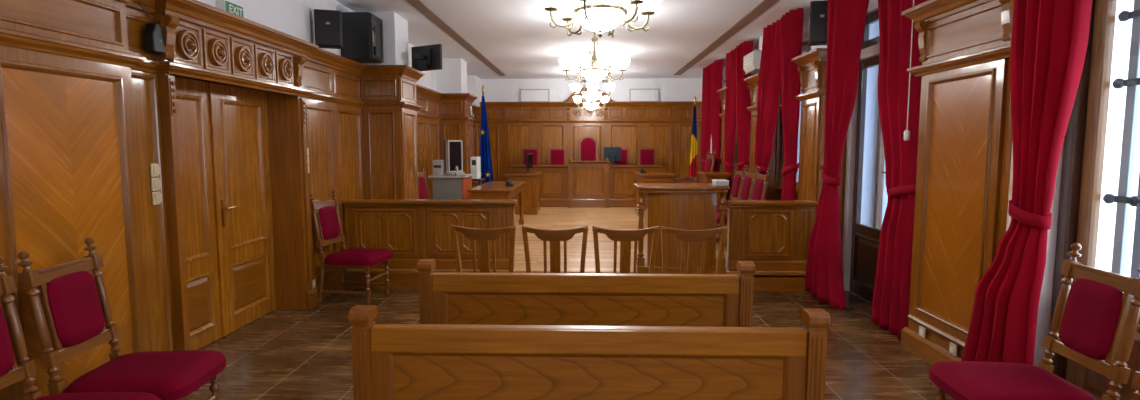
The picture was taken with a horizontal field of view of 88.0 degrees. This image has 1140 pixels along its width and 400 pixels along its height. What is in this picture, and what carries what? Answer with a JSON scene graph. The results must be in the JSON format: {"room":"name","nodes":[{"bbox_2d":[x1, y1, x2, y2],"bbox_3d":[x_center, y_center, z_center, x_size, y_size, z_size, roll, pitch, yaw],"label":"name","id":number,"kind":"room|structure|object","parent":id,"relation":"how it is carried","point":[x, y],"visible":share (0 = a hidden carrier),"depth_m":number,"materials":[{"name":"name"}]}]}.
{"room":"courtroom","nodes":[
{"label":"courtroom","id":0,"kind":"room"},
{"bbox_2d":[179,0,480,106],"bbox_3d":[-2.702,-0.525,5.515,0.980,3.240,18.920,0,5,2],"label":"wall","id":1,"kind":"structure","parent":0,"point":[295,18],"depth_m":7.25,"materials":[{"name":"white paint"}]},
{"bbox_2d":[138,1,169,60],"bbox_3d":[-2.645,-1.091,3.749,0.072,0.412,0.200,0,5,2],"label":"electronic device","id":2,"kind":"object","parent":1,"relation":"attached to","point":[154,42],"visible":0.94,"depth_m":3.72,"materials":[{"name":"black plastic"}]},
{"bbox_2d":[150,163,161,204],"bbox_3d":[-2.693,-0.104,3.826,0.016,0.266,0.086,0,5,2],"label":"light switch","id":3,"kind":"object","parent":1,"relation":"attached to","point":[154,168],"visible":1,"depth_m":3.82,"materials":[{"name":"beige plastic"}]},
{"bbox_2d":[175,77,221,349],"bbox_3d":[-2.936,0.136,4.436,0.054,2.104,0.871,0,5,2],"label":"door","id":4,"kind":"structure","parent":1,"relation":"in","point":[192,96],"depth_m":4.64,"materials":[{"name":"brown wood"}]},
{"bbox_2d":[216,0,243,17],"bbox_3d":[-2.671,-1.489,4.642,0.076,0.110,0.240,0,5,2],"label":"exit sign","id":5,"kind":"object","parent":1,"relation":"attached to","point":[225,5],"visible":0.77,"depth_m":4.58,"materials":[{"name":"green plastic"}]},
{"bbox_2d":[0,0,477,399],"bbox_3d":[-2.489,-0.182,5.389,0.895,2.580,18.620,0,5,2],"label":"wall paneling","id":6,"kind":"structure","parent":1,"relation":"attached to","point":[86,111],"depth_m":3.80,"materials":[{"name":"brown wood"}]},
{"bbox_2d":[208,82,276,336],"bbox_3d":[-2.887,0.060,5.272,0.104,2.104,0.872,0,5,2],"label":"door","id":7,"kind":"structure","parent":1,"relation":"in","point":[238,116],"depth_m":5.23,"materials":[{"name":"brown wood"}]},
{"bbox_2d":[307,148,309,172],"bbox_3d":[-2.609,-0.391,5.856,0.016,0.252,0.080,0,5,2],"label":"light switch","id":8,"kind":"object","parent":1,"relation":"attached to","point":[307,148],"visible":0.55,"depth_m":5.87,"materials":[{"name":"beige plastic"}]},
{"bbox_2d":[307,273,340,308],"bbox_3d":[-2.377,0.923,5.487,0.540,0.359,18.620,0,5,2],"label":"baseboard","id":9,"kind":"structure","parent":1,"relation":"attached to","point":[333,283],"depth_m":6.24,"materials":[{"name":"brown wood"}]},
{"bbox_2d":[314,9,342,48],"bbox_3d":[-2.503,-1.770,6.118,0.260,0.370,0.154,-2,6,-18],"label":"loudspeaker","id":10,"kind":"object","parent":1,"relation":"attached to","point":[327,23],"visible":0.94,"depth_m":6.05,"materials":[{"name":"black plastic"}]},
{"bbox_2d":[341,12,383,62],"bbox_3d":[-2.453,-1.912,6.984,0.377,0.525,0.408,0,5,2],"label":"loudspeaker","id":11,"kind":"object","parent":1,"relation":"attached to","point":[362,32],"visible":0.9,"depth_m":6.80,"materials":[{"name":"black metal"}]},
{"bbox_2d":[411,44,441,70],"bbox_3d":[-1.929,-1.848,7.626,0.500,0.320,0.263,3,6,30],"label":"television","id":12,"kind":"object","parent":1,"relation":"attached to","point":[428,57],"visible":0.95,"depth_m":7.65,"materials":[{"name":"black plastic"}]},
{"bbox_2d":[180,288,953,399],"bbox_3d":[0.033,1.547,1.306,6.800,0.120,10.920,0,5,2],"label":"floor","id":13,"kind":"structure","parent":0,"point":[281,354],"depth_m":4.61,"materials":[{"name":"brown tile"}]},
{"bbox_2d":[0,256,161,399],"bbox_3d":[-2.167,0.822,2.439,0.697,1.123,0.500,0,5,-2],"label":"upholstered chair","id":14,"kind":"object","parent":13,"relation":"on","point":[11,372],"visible":1,"depth_m":2.59,"materials":[{"name":"fabric"}]},
{"bbox_2d":[17,237,225,399],"bbox_3d":[-2.191,0.772,2.978,0.697,1.123,0.500,0,5,-4],"label":"upholstered chair","id":15,"kind":"object","parent":13,"relation":"on","point":[77,317],"visible":0.96,"depth_m":2.87,"materials":[{"name":"red fabric"}]},
{"bbox_2d":[311,191,391,304],"bbox_3d":[-2.269,0.480,6.176,0.697,1.123,0.500,1,5,10],"label":"upholstered chair","id":16,"kind":"object","parent":13,"relation":"on","point":[326,217],"visible":0.99,"depth_m":6.05,"materials":[{"name":"fabric"}]},
{"bbox_2d":[450,225,515,272],"bbox_3d":[-0.630,0.670,4.676,0.492,1.012,0.530,0,5,5],"label":"chair","id":17,"kind":"object","parent":13,"relation":"on","point":[482,235],"visible":0.43,"depth_m":4.41,"materials":[{"name":"brown wood"}]},
{"bbox_2d":[522,226,587,272],"bbox_3d":[-0.104,0.674,4.641,0.492,1.012,0.530,0,5,2],"label":"chair","id":18,"kind":"object","parent":13,"relation":"on","point":[554,236],"visible":0.52,"depth_m":4.37,"materials":[{"name":"brown wood"}]},
{"bbox_2d":[417,259,755,326],"bbox_3d":[0.090,0.797,3.590,1.880,0.951,0.552,0,5,2],"label":"pew","id":19,"kind":"object","parent":13,"relation":"on","point":[576,299],"visible":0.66,"depth_m":3.33,"materials":[{"name":"brown wood"}]},
{"bbox_2d":[348,305,829,399],"bbox_3d":[0.072,0.886,2.615,1.880,0.951,0.552,0,5,2],"label":"pew","id":20,"kind":"object","parent":13,"relation":"on","point":[390,361],"visible":1,"depth_m":2.35,"materials":[{"name":"brown wood"}]},
{"bbox_2d":[340,207,843,281],"bbox_3d":[0.254,0.526,10.700,6.100,0.198,8.220,0,5,2],"label":"platform","id":21,"kind":"object","parent":13,"relation":"on","point":[551,218],"visible":0.07,"depth_m":9.07,"materials":[{"name":"brown wood"}]},
{"bbox_2d":[418,165,429,198],"bbox_3d":[-1.837,0.083,8.317,0.697,1.123,0.500,1,5,9],"label":"upholstered chair","id":22,"kind":"object","parent":21,"relation":"on","point":[423,189],"visible":0.24,"depth_m":8.36,"materials":[{"name":"fabric"}]},
{"bbox_2d":[343,199,517,269],"bbox_3d":[-1.588,0.391,6.782,1.960,0.785,0.218,0,5,2],"label":"wooden partition","id":23,"kind":"object","parent":21,"relation":"on","point":[413,230],"visible":0.88,"depth_m":6.72,"materials":[{"name":"brown wood"}]},
{"bbox_2d":[428,174,473,198],"bbox_3d":[-1.885,0.066,9.478,0.570,0.939,0.770,0,5,2],"label":"desk","id":24,"kind":"object","parent":21,"relation":"on","point":[444,186],"depth_m":9.10,"materials":[{"name":"grey laminate"}]},
{"bbox_2d":[432,160,445,174],"bbox_3d":[-2.067,-0.516,9.354,0.160,0.239,0.282,0,5,2],"label":"printer","id":25,"kind":"object","parent":24,"relation":"on","point":[438,166],"visible":0.82,"depth_m":9.22,"materials":[{"name":"grey plastic"}]},
{"bbox_2d":[444,140,462,174],"bbox_3d":[-1.833,-0.675,9.385,0.145,0.549,0.340,3,6,30],"label":"monitor","id":26,"kind":"object","parent":24,"relation":"on","point":[453,149],"visible":0.85,"depth_m":9.33,"materials":[{"name":"grey plastic"}]},
{"bbox_2d":[455,166,464,175],"bbox_3d":[-1.708,-0.457,9.169,0.140,0.154,0.180,-2,6,-18],"label":"telephone","id":27,"kind":"object","parent":24,"relation":"on","point":[456,167],"visible":1,"depth_m":9.11,"materials":[{"name":"grey plastic"}]},
{"bbox_2d":[472,178,484,185],"bbox_3d":[-1.684,0.037,10.399,0.320,0.829,0.400,0,5,2],"label":"side table","id":28,"kind":"object","parent":21,"relation":"on","point":[479,180],"visible":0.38,"depth_m":10.18,"materials":[{"name":"brown wood"}]},
{"bbox_2d":[470,157,480,178],"bbox_3d":[-1.654,-0.566,10.341,0.120,0.379,0.324,0,5,2],"label":"case","id":29,"kind":"object","parent":28,"relation":"on","point":[475,162],"visible":0.91,"depth_m":10.19,"materials":[{"name":"white plastic"}]},
{"bbox_2d":[480,85,493,182],"bbox_3d":[-1.813,-1.076,12.411,0.375,2.679,0.375,-2,6,-25],"label":"flag","id":30,"kind":"object","parent":21,"relation":"on","point":[485,152],"visible":0.85,"depth_m":12.36,"materials":[{"name":"blue fabric"}]},
{"bbox_2d":[467,181,525,224],"bbox_3d":[-1.141,0.139,9.614,0.650,0.769,2.050,0,5,2],"label":"table","id":31,"kind":"object","parent":21,"relation":"on","point":[492,189],"visible":0.54,"depth_m":8.89,"materials":[{"name":"brown wood"}]},
{"bbox_2d":[506,179,513,185],"bbox_3d":[-0.953,-0.275,9.345,0.121,0.100,0.220,0,5,2],"label":"telephone","id":32,"kind":"object","parent":31,"relation":"on","point":[508,183],"visible":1,"depth_m":9.26,"materials":[{"name":"black plastic"}]},
{"bbox_2d":[504,172,541,214],"bbox_3d":[-0.973,-0.160,12.495,0.700,0.839,0.950,0,5,2],"label":"desk","id":33,"kind":"object","parent":21,"relation":"on","point":[531,197],"visible":0.73,"depth_m":12.08,"materials":[{"name":"brown wood"}]},
{"bbox_2d":[508,172,527,173],"bbox_3d":[-1.074,-0.558,12.085,0.400,0.025,0.140,0,5,2],"label":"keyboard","id":34,"kind":"object","parent":33,"relation":"on","point":[508,172],"visible":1,"depth_m":12.02,"materials":[{"name":"black plastic"}]},
{"bbox_2d":[526,154,534,172],"bbox_3d":[-0.847,-0.767,12.311,0.180,0.399,0.420,1,5,12],"label":"monitor","id":35,"kind":"object","parent":33,"relation":"on","point":[529,157],"visible":0.84,"depth_m":12.23,"materials":[{"name":"black plastic"}]},
{"bbox_2d":[509,165,567,206],"bbox_3d":[-0.708,-0.337,13.798,1.355,0.954,0.610,0,5,2],"label":"desk","id":36,"kind":"object","parent":21,"relation":"on","point":[553,178],"visible":0.5,"depth_m":13.53,"materials":[{"name":"brown wood"}]},
{"bbox_2d":[341,270,810,291],"bbox_3d":[0.071,0.901,6.580,5.290,0.204,0.059,0,5,2],"label":"trim","id":37,"kind":"structure","parent":21,"relation":"attached to","point":[399,279],"depth_m":6.59,"materials":[{"name":"brown wood"}]},
{"bbox_2d":[567,158,609,207],"bbox_3d":[0.429,-0.411,13.592,0.960,1.140,0.480,0,5,2],"label":"bench","id":38,"kind":"object","parent":21,"relation":"on","point":[588,181],"visible":1,"depth_m":13.40,"materials":[{"name":"brown wood"}]},
{"bbox_2d":[609,165,667,206],"bbox_3d":[1.566,-0.331,13.733,1.335,0.954,0.610,0,5,2],"label":"bench","id":39,"kind":"object","parent":21,"relation":"on","point":[622,178],"visible":0.45,"depth_m":13.49,"materials":[{"name":"brown wood"}]},
{"bbox_2d":[604,147,620,164],"bbox_3d":[1.000,-1.036,13.880,0.400,0.419,0.180,-1,5,-6],"label":"monitor","id":40,"kind":"object","parent":39,"relation":"on","point":[613,154],"visible":0.93,"depth_m":13.85,"materials":[{"name":"black plastic"}]},
{"bbox_2d":[633,172,676,217],"bbox_3d":[1.704,-0.124,11.995,0.760,0.859,1.000,0,5,2],"label":"desk","id":41,"kind":"object","parent":21,"relation":"on","point":[648,177],"visible":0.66,"depth_m":11.52,"materials":[{"name":"brown wood"}]},
{"bbox_2d":[633,183,729,273],"bbox_3d":[1.235,0.311,6.668,1.000,0.965,0.630,0,5,2],"label":"desk","id":42,"kind":"object","parent":21,"relation":"on","point":[682,206],"visible":0.81,"depth_m":6.44,"materials":[{"name":"brown wood"}]},
{"bbox_2d":[712,179,728,185],"bbox_3d":[1.651,-0.189,6.485,0.144,0.061,0.204,0,5,2],"label":"box","id":43,"kind":"object","parent":42,"relation":"on","point":[716,182],"visible":1,"depth_m":6.39,"materials":[{"name":"grey plastic"}]},
{"bbox_2d":[674,176,692,182],"bbox_3d":[2.360,-0.127,12.579,0.483,0.762,0.582,3,6,31],"label":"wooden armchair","id":44,"kind":"object","parent":21,"relation":"on","point":[691,177],"visible":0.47,"depth_m":12.33,"materials":[{"name":"brown wood"}]},
{"bbox_2d":[688,96,697,181],"bbox_3d":[2.805,-1.085,13.332,0.380,2.529,0.380,0,5,2],"label":"flag","id":45,"kind":"object","parent":21,"relation":"on","point":[693,166],"visible":0.96,"depth_m":13.27,"materials":[{"name":"multicoloured fabric"}]},
{"bbox_2d":[697,172,730,227],"bbox_3d":[2.472,-0.003,10.200,0.440,0.945,0.650,0,5,2],"label":"desk","id":46,"kind":"object","parent":21,"relation":"on","point":[706,177],"visible":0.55,"depth_m":9.90,"materials":[{"name":"brown wood"}]},
{"bbox_2d":[717,164,745,207],"bbox_3d":[2.249,0.028,8.919,0.697,1.123,0.500,0,5,0],"label":"upholstered chair","id":47,"kind":"object","parent":21,"relation":"on","point":[737,184],"visible":0.41,"depth_m":8.81,"materials":[{"name":"fabric"}]},
{"bbox_2d":[716,165,756,239],"bbox_3d":[2.233,0.079,8.361,0.697,1.123,0.500,0,5,0],"label":"upholstered chair","id":48,"kind":"object","parent":21,"relation":"on","point":[748,180],"visible":0.36,"depth_m":8.23,"materials":[{"name":"fabric"}]},
{"bbox_2d":[716,167,770,246],"bbox_3d":[2.217,0.130,7.804,0.697,1.123,0.500,0,5,0],"label":"upholstered chair","id":49,"kind":"object","parent":21,"relation":"on","point":[761,181],"visible":0.38,"depth_m":7.66,"materials":[{"name":"fabric"}]},
{"bbox_2d":[726,200,817,271],"bbox_3d":[2.278,0.401,6.672,0.975,0.785,0.218,0,5,2],"label":"wooden partition","id":50,"kind":"object","parent":21,"relation":"on","point":[774,235],"visible":0.88,"depth_m":6.61,"materials":[{"name":"brown wood"}]},
{"bbox_3d":[2.450,0.265,11.366,0.810,0.200,1.280,0,5,2],"label":"floor","id":51,"kind":"structure","parent":21,"relation":"on","visible":0},
{"bbox_2d":[678,150,715,182],"bbox_3d":[2.377,-0.388,11.247,0.697,1.123,0.500,0,5,-2],"label":"upholstered chair","id":52,"kind":"object","parent":51,"relation":"on","point":[709,166],"visible":0.3,"depth_m":11.14,"materials":[{"name":"fabric"}]},
{"bbox_2d":[592,226,658,273],"bbox_3d":[0.410,0.675,4.626,0.492,1.012,0.530,0,5,0],"label":"chair","id":53,"kind":"object","parent":13,"relation":"on","point":[625,237],"visible":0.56,"depth_m":4.36,"materials":[{"name":"brown wood"}]},
{"bbox_2d":[661,226,727,273],"bbox_3d":[0.904,0.676,4.612,0.492,1.012,0.530,0,5,-2],"label":"chair","id":54,"kind":"object","parent":13,"relation":"on","point":[694,237],"visible":0.54,"depth_m":4.35,"materials":[{"name":"brown wood"}]},
{"bbox_2d":[929,243,1139,399],"bbox_3d":[2.172,0.788,2.813,0.697,1.123,0.500,1,5,6],"label":"upholstered chair","id":55,"kind":"object","parent":13,"relation":"on","point":[1089,317],"visible":1,"depth_m":2.73,"materials":[{"name":"fabric"}]},
{"bbox_2d":[1131,370,1139,399],"bbox_3d":[2.158,0.834,2.305,0.697,1.123,0.500,0,5,4],"label":"upholstered chair","id":56,"kind":"object","parent":13,"relation":"on","point":[1135,384],"visible":1,"depth_m":2.49,"materials":[{"name":"wood"}]},
{"bbox_2d":[335,0,818,78],"bbox_3d":[0.154,-2.196,5.179,6.800,0.150,19.320,0,5,2],"label":"ceiling","id":57,"kind":"structure","parent":0,"point":[517,37],"depth_m":8.64,"materials":[{"name":"white paint"}]},
{"bbox_2d":[406,0,505,75],"bbox_3d":[-1.822,-2.088,4.834,0.150,0.022,17.900,0,5,2],"label":"trim","id":58,"kind":"structure","parent":57,"relation":"attached to","point":[420,6],"depth_m":8.42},
{"bbox_2d":[574,96,608,110],"bbox_3d":[0.466,-2.383,12.929,0.876,0.889,0.784,-3,6,-29],"label":"chandelier","id":59,"kind":"object","parent":57,"relation":"hanging from","point":[588,104],"visible":0.77,"depth_m":12.82,"materials":[{"name":"white glass"}]},
{"bbox_2d":[569,51,614,102],"bbox_3d":[0.391,-2.146,10.341,0.876,0.889,0.784,-3,6,-26],"label":"chandelier","id":60,"kind":"object","parent":57,"relation":"hanging from","point":[592,94],"visible":0.96,"depth_m":10.22,"materials":[{"name":"white glass"}]},
{"bbox_2d":[559,32,629,84],"bbox_3d":[0.302,-1.863,7.255,0.876,0.889,0.784,0,5,2],"label":"chandelier","id":61,"kind":"object","parent":57,"relation":"hanging from","point":[580,62],"visible":0.96,"depth_m":7.19,"materials":[{"name":"white glass"}]},
{"bbox_2d":[541,0,659,37],"bbox_3d":[0.210,-1.572,4.069,0.876,0.889,0.784,-1,5,-10],"label":"chandelier","id":62,"kind":"object","parent":57,"relation":"hanging from","point":[604,16],"visible":1,"depth_m":4.03,"materials":[{"name":"white glass"}]},
{"bbox_2d":[701,65,711,171],"bbox_3d":[2.898,-1.255,12.541,0.281,3.027,1.284,1,5,13],"label":"curtain","id":63,"kind":"object","parent":57,"relation":"hanging from","point":[706,93],"visible":0.52,"depth_m":12.20,"materials":[{"name":"fabric"}]},
{"bbox_2d":[710,59,723,171],"bbox_3d":[2.849,-1.160,11.505,0.207,3.027,0.736,0,5,2],"label":"curtain","id":64,"kind":"object","parent":57,"relation":"hanging from","point":[716,68],"visible":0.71,"depth_m":11.21,"materials":[{"name":"fabric"}]},
{"bbox_2d":[674,0,778,74],"bbox_3d":[2.216,-2.078,4.719,0.170,0.022,17.900,0,5,2],"label":"trim","id":65,"kind":"structure","parent":57,"relation":"attached to","point":[764,5],"depth_m":8.42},
{"bbox_2d":[724,48,736,199],"bbox_3d":[2.815,-1.038,10.165,0.199,3.027,0.812,0,5,2],"label":"curtain","id":66,"kind":"object","parent":57,"relation":"hanging from","point":[730,124],"visible":0.64,"depth_m":10.19,"materials":[{"name":"fabric"}]},
{"bbox_2d":[736,40,752,171],"bbox_3d":[2.770,-0.973,9.465,0.177,3.027,0.568,-1,5,-6],"label":"curtain","id":67,"kind":"object","parent":57,"relation":"hanging from","point":[743,100],"visible":0.62,"depth_m":9.30,"materials":[{"name":"fabric"}]},
{"bbox_2d":[755,19,780,199],"bbox_3d":[2.755,-0.852,8.137,0.202,3.028,1.007,0,5,2],"label":"curtain","id":68,"kind":"object","parent":57,"relation":"hanging from","point":[769,81],"visible":0.66,"depth_m":8.08,"materials":[{"name":"fabric"}]},
{"bbox_2d":[780,8,803,199],"bbox_3d":[2.727,-0.779,7.342,0.210,3.027,0.572,0,5,2],"label":"curtain","id":69,"kind":"object","parent":57,"relation":"hanging from","point":[791,23],"visible":0.76,"depth_m":7.13,"materials":[{"name":"fabric"}]},
{"bbox_2d":[805,0,868,310],"bbox_3d":[2.630,-0.555,5.883,0.205,3.207,1.215,1,5,6],"label":"curtain","id":70,"kind":"object","parent":57,"relation":"hanging from","point":[846,19],"visible":1,"depth_m":5.84,"materials":[{"name":"fabric"}]},
{"bbox_2d":[871,0,927,339],"bbox_3d":[2.781,-0.475,5.008,0.182,3.207,0.832,0,5,2],"label":"curtain","id":71,"kind":"object","parent":57,"relation":"hanging from","point":[891,295],"visible":0.74,"depth_m":4.97,"materials":[{"name":"fabric"}]},
{"bbox_2d":[904,0,913,140],"bbox_3d":[2.634,-1.250,4.546,0.044,1.580,0.044,0,5,2],"label":"blind cord","id":72,"kind":"object","parent":57,"relation":"hanging from","point":[906,132],"visible":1,"depth_m":4.59,"materials":[{"name":"white plastic"}]},
{"bbox_2d":[961,0,1091,364],"bbox_3d":[2.530,-0.311,3.211,0.236,3.207,0.860,0,5,2],"label":"curtain","id":73,"kind":"object","parent":57,"relation":"hanging from","point":[1049,38],"visible":0.86,"depth_m":3.22,"materials":[{"name":"fabric"}]},
{"bbox_2d":[480,78,701,101],"bbox_3d":[0.449,-1.365,14.700,6.750,3.240,0.300,0,5,2],"label":"wall","id":74,"kind":"structure","parent":0,"point":[670,89],"depth_m":14.42,"materials":[{"name":"white paint"}]},
{"bbox_2d":[520,89,548,101],"bbox_3d":[-0.861,-2.555,14.448,0.710,0.315,0.060,0,5,2],"label":"trim","id":75,"kind":"structure","parent":74,"relation":"attached to","point":[526,95],"depth_m":14.43,"materials":[{"name":"white paint"}]},
{"bbox_2d":[473,87,701,186],"bbox_3d":[0.437,-1.335,14.469,5.640,2.822,0.164,0,5,2],"label":"wall paneling","id":76,"kind":"structure","parent":74,"relation":"attached to","point":[666,126],"depth_m":14.44,"materials":[{"name":"brown wood"}]},
{"bbox_2d":[629,89,658,101],"bbox_3d":[1.808,-2.548,14.372,0.710,0.315,0.060,0,5,2],"label":"trim","id":77,"kind":"structure","parent":74,"relation":"attached to","point":[636,95],"depth_m":14.35,"materials":[{"name":"white paint"}]},
{"bbox_2d":[710,0,1139,365],"bbox_3d":[3.105,-0.510,5.349,0.700,3.240,18.920,0,5,2],"label":"wall","id":78,"kind":"structure","parent":0,"point":[1122,34],"depth_m":3.57,"materials":[{"name":"white paint"}]},
{"bbox_2d":[720,77,725,171],"bbox_3d":[3.378,-1.527,12.130,0.388,2.010,1.976,0,5,2],"label":"window","id":79,"kind":"structure","parent":78,"relation":"in","point":[724,78],"depth_m":12.56,"materials":[{"name":"brown wood"}]},
{"bbox_2d":[748,74,754,172],"bbox_3d":[3.311,-1.315,9.820,0.388,2.010,1.256,0,5,2],"label":"window","id":80,"kind":"structure","parent":78,"relation":"in","point":[752,74],"depth_m":10.42,"materials":[{"name":"brown wood"}]},
{"bbox_2d":[743,50,761,73],"bbox_3d":[2.764,-2.054,8.814,0.218,0.285,0.520,0,5,2],"label":"air conditioner","id":81,"kind":"object","parent":78,"relation":"attached to","point":[751,64],"visible":0.77,"depth_m":8.63,"materials":[{"name":"white plastic"}]},
{"bbox_2d":[781,35,810,188],"bbox_3d":[3.253,-1.131,7.799,0.388,2.010,1.476,0,5,2],"label":"window","id":82,"kind":"structure","parent":78,"relation":"in","point":[805,41],"depth_m":7.88,"materials":[{"name":"brown wood"}]},
{"bbox_2d":[809,0,827,45],"bbox_3d":[2.673,-1.871,6.265,0.240,0.440,0.249,2,6,22],"label":"loudspeaker","id":83,"kind":"object","parent":78,"relation":"attached to","point":[818,10],"visible":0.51,"depth_m":6.17,"materials":[{"name":"black plastic"}]},
{"bbox_2d":[842,1,885,302],"bbox_3d":[3.186,-0.415,5.536,0.388,3.022,1.836,0,5,2],"label":"window","id":84,"kind":"structure","parent":78,"relation":"in","point":[860,241],"depth_m":6.33,"materials":[{"name":"brown wood"}]},
{"bbox_2d":[716,0,1013,357],"bbox_3d":[2.963,-0.481,8.332,0.555,2.640,9.755,0,5,2],"label":"wood paneling","id":85,"kind":"structure","parent":78,"relation":"attached to","point":[964,175],"depth_m":4.14,"materials":[{"name":"brown wood"}]},
{"bbox_2d":[919,326,925,337],"bbox_3d":[2.659,0.996,4.455,0.014,0.075,0.075,0,5,2],"label":"wall socket","id":86,"kind":"object","parent":78,"relation":"attached to","point":[922,331],"visible":1,"depth_m":4.44,"materials":[{"name":"beige plastic"}]},
{"bbox_2d":[901,327,961,364],"bbox_3d":[2.906,0.751,7.479,0.334,0.339,7.668,0,5,2],"label":"baseboard","id":87,"kind":"structure","parent":78,"relation":"attached to","point":[925,349],"depth_m":4.41,"materials":[{"name":"brown wood"}]},
{"bbox_2d":[949,342,957,355],"bbox_3d":[2.648,1.030,4.077,0.014,0.075,0.075,0,5,2],"label":"wall socket","id":88,"kind":"object","parent":78,"relation":"attached to","point":[953,348],"visible":1,"depth_m":4.07,"materials":[{"name":"beige plastic"}]},
{"bbox_2d":[1050,0,1139,399],"bbox_3d":[2.984,-0.124,2.324,0.168,3.016,2.416,0,5,2],"label":"window","id":89,"kind":"structure","parent":78,"relation":"in","point":[1085,136],"depth_m":3.41,"materials":[{"name":"brown wood"}]},
{"bbox_2d":[1103,0,1139,298],"bbox_3d":[3.082,-0.138,2.601,0.087,2.800,1.580,0,5,2],"label":"window grille","id":90,"kind":"object","parent":89,"relation":"attached to","point":[1124,200],"visible":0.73,"depth_m":3.29,"materials":[{"name":"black metal"}]},
{"bbox_3d":[-0.030,-0.018,14.355,4.680,0.220,0.460,0,5,2],"label":"floor","id":91,"kind":"structure","parent":0,"visible":0},
{"bbox_2d":[521,147,539,164],"bbox_3d":[-0.957,-0.681,14.077,0.440,1.149,0.415,0,5,2],"label":"chair","id":92,"kind":"object","parent":91,"relation":"on","point":[535,151],"visible":0.31,"depth_m":14.20,"materials":[{"name":"red fabric"}]},
{"bbox_2d":[548,147,566,164],"bbox_3d":[-0.307,-0.680,14.059,0.440,1.149,0.415,0,5,2],"label":"chair","id":93,"kind":"object","parent":91,"relation":"on","point":[556,155],"visible":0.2,"depth_m":14.18,"materials":[{"name":"red fabric"}]},
{"bbox_2d":[578,135,597,160],"bbox_3d":[0.433,-0.822,14.024,0.470,1.439,0.415,0,5,2],"label":"chair","id":94,"kind":"object","parent":91,"relation":"on","point":[587,145],"visible":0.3,"depth_m":14.14,"materials":[{"name":"red fabric"}]},
{"bbox_2d":[614,147,629,164],"bbox_3d":[1.203,-0.676,14.015,0.440,1.149,0.415,0,5,2],"label":"chair","id":95,"kind":"object","parent":91,"relation":"on","point":[625,151],"visible":0.14,"depth_m":14.14,"materials":[{"name":"red fabric"}]},
{"bbox_2d":[638,147,655,164],"bbox_3d":[1.842,-0.674,13.997,0.440,1.149,0.415,0,5,2],"label":"chair","id":96,"kind":"object","parent":91,"relation":"on","point":[646,155],"visible":0.34,"depth_m":14.12,"materials":[{"name":"red fabric"}]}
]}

